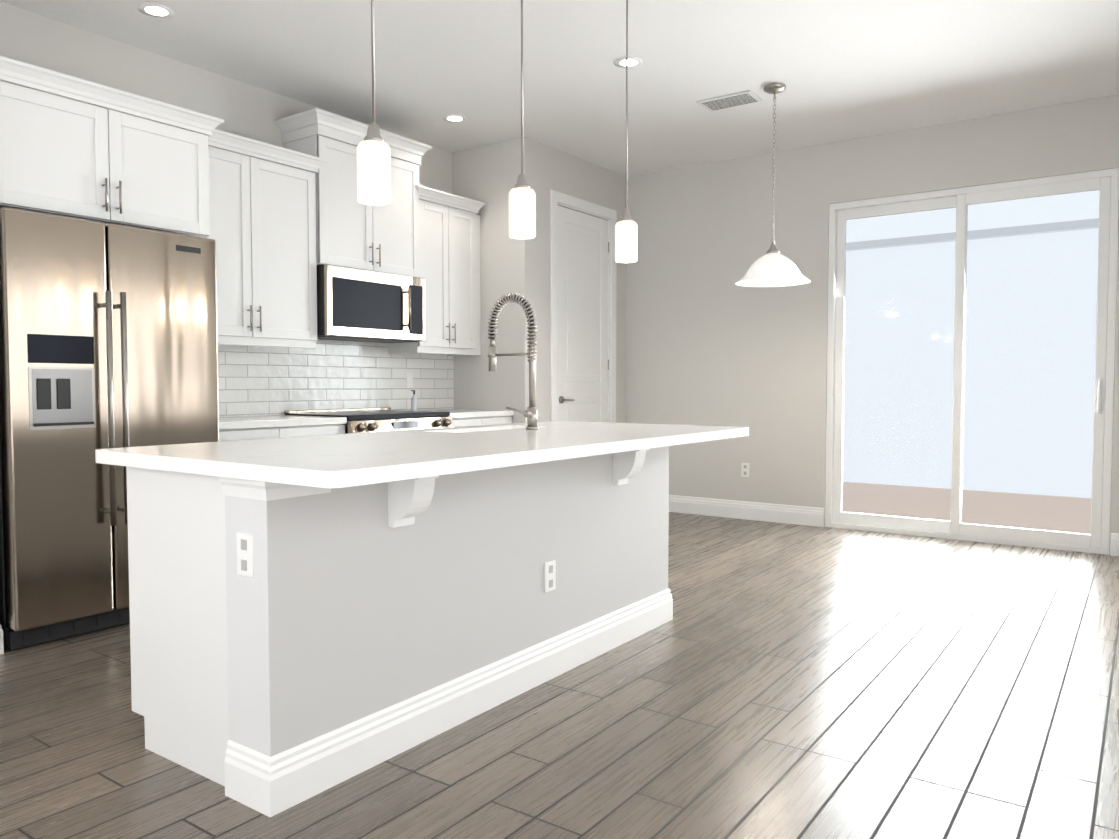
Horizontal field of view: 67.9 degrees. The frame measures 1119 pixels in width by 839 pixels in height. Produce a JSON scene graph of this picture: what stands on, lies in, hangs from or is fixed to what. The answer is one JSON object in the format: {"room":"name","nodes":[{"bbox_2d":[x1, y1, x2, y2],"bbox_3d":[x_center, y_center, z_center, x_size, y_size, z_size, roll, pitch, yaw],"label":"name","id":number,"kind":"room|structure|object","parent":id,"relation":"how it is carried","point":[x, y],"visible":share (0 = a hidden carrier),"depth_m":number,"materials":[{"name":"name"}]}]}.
{"room":"kitchen","nodes":[
{"label":"kitchen","id":0,"kind":"room"},
{"bbox_2d":[0,512,1118,838],"bbox_3d":[-0.548,1.042,2.710,5.540,0.060,9.600,2,3,35],"label":"floor","id":1,"kind":"structure","parent":0,"point":[772,680],"depth_m":2.73,"materials":[{"name":"brown wood"}]},
{"bbox_2d":[0,207,219,649],"bbox_3d":[-2.276,0.034,3.996,0.884,1.845,0.945,2,3,35],"label":"fridge","id":2,"kind":"object","parent":1,"relation":"on","point":[108,335],"visible":0.73,"depth_m":3.64,"materials":[{"name":"silver metal"}]},
{"bbox_2d":[219,424,344,440],"bbox_3d":[-1.840,0.478,4.906,0.618,0.881,0.952,2,3,35],"label":"base cabinet","id":3,"kind":"object","parent":1,"relation":"on","point":[317,429],"depth_m":4.71,"materials":[{"name":"white paint"}]},
{"bbox_2d":[219,416,346,431],"bbox_3d":[-1.835,0.015,4.883,0.632,0.040,0.952,2,3,35],"label":"countertop","id":4,"kind":"structure","parent":3,"relation":"on","point":[226,423],"depth_m":4.77,"materials":[{"name":"white stone"}]},
{"bbox_2d":[285,407,453,433],"bbox_3d":[-1.252,0.411,5.632,0.713,0.955,0.904,2,3,35],"label":"range","id":5,"kind":"object","parent":1,"relation":"on","point":[362,420],"visible":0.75,"depth_m":5.45,"materials":[{"name":"silver metal"}]},
{"bbox_2d":[110,444,680,816],"bbox_3d":[-0.374,0.548,3.243,0.904,0.882,2.240,2,3,35],"label":"kitchen island","id":6,"kind":"object","parent":1,"relation":"on","point":[311,616],"depth_m":2.49,"materials":[{"name":"grey paint"}]},
{"bbox_2d":[95,421,748,491],"bbox_3d":[-0.271,0.084,3.234,1.130,0.040,2.460,2,3,35],"label":"island countertop","id":7,"kind":"structure","parent":6,"relation":"on","point":[353,460],"depth_m":2.54,"materials":[{"name":"white stone"}]},
{"bbox_2d":[487,292,542,427],"bbox_3d":[-0.218,-0.266,3.745,0.283,0.615,0.082,2,3,35],"label":"faucet","id":8,"kind":"object","parent":7,"relation":"on","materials":[{"name":"silver metal"}]},
{"bbox_2d":[452,416,511,426],"bbox_3d":[-0.825,0.418,6.336,0.618,0.881,0.724,2,3,35],"label":"base cabinet","id":9,"kind":"object","parent":1,"relation":"on","point":[480,420],"depth_m":6.16,"materials":[{"name":"white paint"}]},
{"bbox_2d":[418,408,513,419],"bbox_3d":[-0.820,-0.045,6.312,0.632,0.040,0.724,2,3,35],"label":"countertop","id":10,"kind":"structure","parent":9,"relation":"on","point":[456,414],"depth_m":6.19,"materials":[{"name":"white stone"}]},
{"bbox_2d":[411,390,417,410],"bbox_3d":[-1.082,-0.140,6.178,0.048,0.157,0.054,2,3,35],"label":"soap bottle","id":11,"kind":"object","parent":10,"relation":"on","point":[414,403],"visible":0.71,"depth_m":6.17,"materials":[{"name":"white plastic"}]},
{"bbox_2d":[0,2,1118,554],"bbox_3d":[-0.548,-0.487,2.646,5.540,3.000,9.600,2,3,35],"label":"wall","id":12,"kind":"structure","parent":0,"point":[702,338],"depth_m":6.60,"materials":[{"name":"paint"}]},
{"bbox_2d":[0,625,3,653],"bbox_3d":[-3.565,0.977,1.750,0.027,0.150,4.247,2,3,35],"label":"baseboard","id":13,"kind":"structure","parent":12,"relation":"attached to","point":[1,631],"depth_m":3.47,"materials":[{"name":"white paint"}]},
{"bbox_2d":[0,56,215,239],"bbox_3d":[-2.363,-1.230,4.045,0.678,0.598,1.010,2,3,35],"label":"upper cabinet","id":14,"kind":"object","parent":12,"relation":"attached to","point":[60,156],"depth_m":3.82,"materials":[{"name":"white paint"}]},
{"bbox_2d":[212,128,319,343],"bbox_3d":[-1.937,-1.052,4.952,0.333,1.137,0.940,2,3,35],"label":"upper cabinet","id":15,"kind":"object","parent":12,"relation":"attached to","point":[278,233],"depth_m":4.93,"materials":[{"name":"white paint"}]},
{"bbox_2d":[280,108,423,277],"bbox_3d":[-1.398,-1.470,5.678,0.353,0.940,0.885,2,3,35],"label":"upper cabinet","id":16,"kind":"object","parent":12,"relation":"attached to","point":[389,238],"depth_m":5.46,"materials":[{"name":"white paint"}]},
{"bbox_2d":[317,264,424,342],"bbox_3d":[-1.350,-0.769,5.672,0.448,0.451,0.873,2,3,35],"label":"microwave","id":17,"kind":"object","parent":16,"relation":"attached to","point":[357,305],"visible":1,"depth_m":5.50,"materials":[{"name":"silver plastic"}]},
{"bbox_2d":[384,188,479,351],"bbox_3d":[-0.965,-1.110,6.321,0.333,1.137,0.630,2,3,35],"label":"upper cabinet","id":18,"kind":"object","parent":12,"relation":"attached to","point":[451,233],"depth_m":6.24,"materials":[{"name":"white paint"}]},
{"bbox_2d":[550,190,616,422],"bbox_3d":[0.167,-0.503,7.046,0.137,2.662,0.984,2,3,35],"label":"door frame","id":19,"kind":"structure","parent":12,"relation":"attached to","point":[557,199],"depth_m":6.84,"materials":[{"name":"white paint"}]},
{"bbox_2d":[558,206,608,422],"bbox_3d":[0.213,-0.459,7.024,0.099,2.552,0.802,2,3,35],"label":"pantry door","id":20,"kind":"structure","parent":12,"relation":"in","point":[583,252],"depth_m":7.01,"materials":[{"name":"white paint"}]},
{"bbox_2d":[741,463,748,476],"bbox_3d":[1.550,0.421,6.932,0.070,0.115,0.007,2,3,35],"label":"outlet","id":21,"kind":"object","parent":12,"relation":"attached to","point":[744,469],"visible":1,"depth_m":6.93,"materials":[{"name":"white plastic"}]},
{"bbox_2d":[669,495,823,526],"bbox_3d":[1.342,0.752,7.089,1.825,0.150,0.017,2,3,35],"label":"baseboard","id":22,"kind":"structure","parent":12,"relation":"attached to","point":[783,513],"depth_m":6.92,"materials":[{"name":"white paint"}]},
{"bbox_2d":[825,168,1118,554],"bbox_3d":[2.880,-0.392,5.997,1.877,2.528,0.157,2,3,35],"label":"sliding glass door","id":23,"kind":"structure","parent":12,"relation":"attached to","point":[1106,184],"depth_m":5.95,"materials":[{"name":"clear glass"}]},
{"bbox_2d":[1110,533,1118,555],"bbox_3d":[3.957,0.830,5.236,0.805,0.150,0.017,2,3,35],"label":"baseboard","id":24,"kind":"structure","parent":12,"relation":"attached to","point":[1114,544],"depth_m":5.45,"materials":[{"name":"white paint"}]},
{"bbox_2d":[0,0,1118,175],"bbox_3d":[-0.548,-2.016,2.582,5.540,0.060,9.600,2,3,35],"label":"ceiling","id":25,"kind":"structure","parent":0,"point":[841,70],"depth_m":4.83,"materials":[{"name":"white paint"}]},
{"bbox_2d":[138,3,174,18],"bbox_3d":[-2.022,-2.050,4.167,0.170,0.003,0.170,2,3,35],"label":"recessed light","id":26,"kind":"object","parent":25,"relation":"in","point":[154,10],"visible":1,"depth_m":4.16,"materials":[{"name":"white paint"}]},
{"bbox_2d":[357,0,390,205],"bbox_3d":[-0.570,-1.324,2.528,0.124,1.313,0.124,2,3,35],"label":"pendant light","id":27,"kind":"object","parent":25,"relation":"hanging from","point":[373,168],"visible":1,"depth_m":2.52,"materials":[{"name":"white glass"}]},
{"bbox_2d":[443,114,466,122],"bbox_3d":[-0.738,-2.121,5.854,0.170,0.003,0.170,2,3,35],"label":"recessed light","id":28,"kind":"object","parent":25,"relation":"in","point":[453,118],"visible":1,"depth_m":5.85,"materials":[{"name":"white paint"}]},
{"bbox_2d":[509,0,535,238],"bbox_3d":[-0.141,-1.350,3.131,0.124,1.313,0.124,2,3,35],"label":"pendant light","id":29,"kind":"object","parent":25,"relation":"hanging from","point":[522,209],"visible":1,"depth_m":3.12,"materials":[{"name":"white glass"}]},
{"bbox_2d":[615,0,637,262],"bbox_3d":[0.304,-1.376,3.758,0.124,1.313,0.124,2,3,35],"label":"pendant light","id":30,"kind":"object","parent":25,"relation":"hanging from","point":[626,237],"visible":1,"depth_m":3.75,"materials":[{"name":"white glass"}]},
{"bbox_2d":[614,57,642,67],"bbox_3d":[0.403,-2.078,4.837,0.170,0.003,0.170,2,3,35],"label":"recessed light","id":31,"kind":"object","parent":25,"relation":"in","point":[634,62],"visible":0.96,"depth_m":4.83,"materials":[{"name":"white paint"}]},
{"bbox_2d":[696,90,762,111],"bbox_3d":[1.124,-2.102,5.489,0.380,0.010,0.220,2,3,35],"label":"ceiling vent","id":32,"kind":"object","parent":25,"relation":"in","point":[731,100],"visible":1,"depth_m":5.48,"materials":[{"name":"silver metal"}]},
{"bbox_2d":[735,83,810,286],"bbox_3d":[1.355,-1.482,5.253,0.464,1.226,0.464,2,3,35],"label":"pendant chandelier","id":33,"kind":"object","parent":25,"relation":"hanging from","point":[772,267],"visible":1,"depth_m":5.20,"materials":[{"name":"white glass"}]},
{"label":"outside","id":34,"kind":"structure","parent":0,"visible":0},
{"bbox_2d":[842,482,1090,533],"bbox_3d":[3.885,0.926,7.488,16.000,0.170,3.315,2,3,35],"label":"ground","id":35,"kind":"structure","parent":34,"point":[874,504],"depth_m":7.87,"materials":[{"name":"beige concrete"}]},
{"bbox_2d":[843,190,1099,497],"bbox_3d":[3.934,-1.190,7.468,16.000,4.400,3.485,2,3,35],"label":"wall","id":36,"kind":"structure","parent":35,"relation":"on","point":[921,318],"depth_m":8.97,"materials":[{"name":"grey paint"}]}
]}

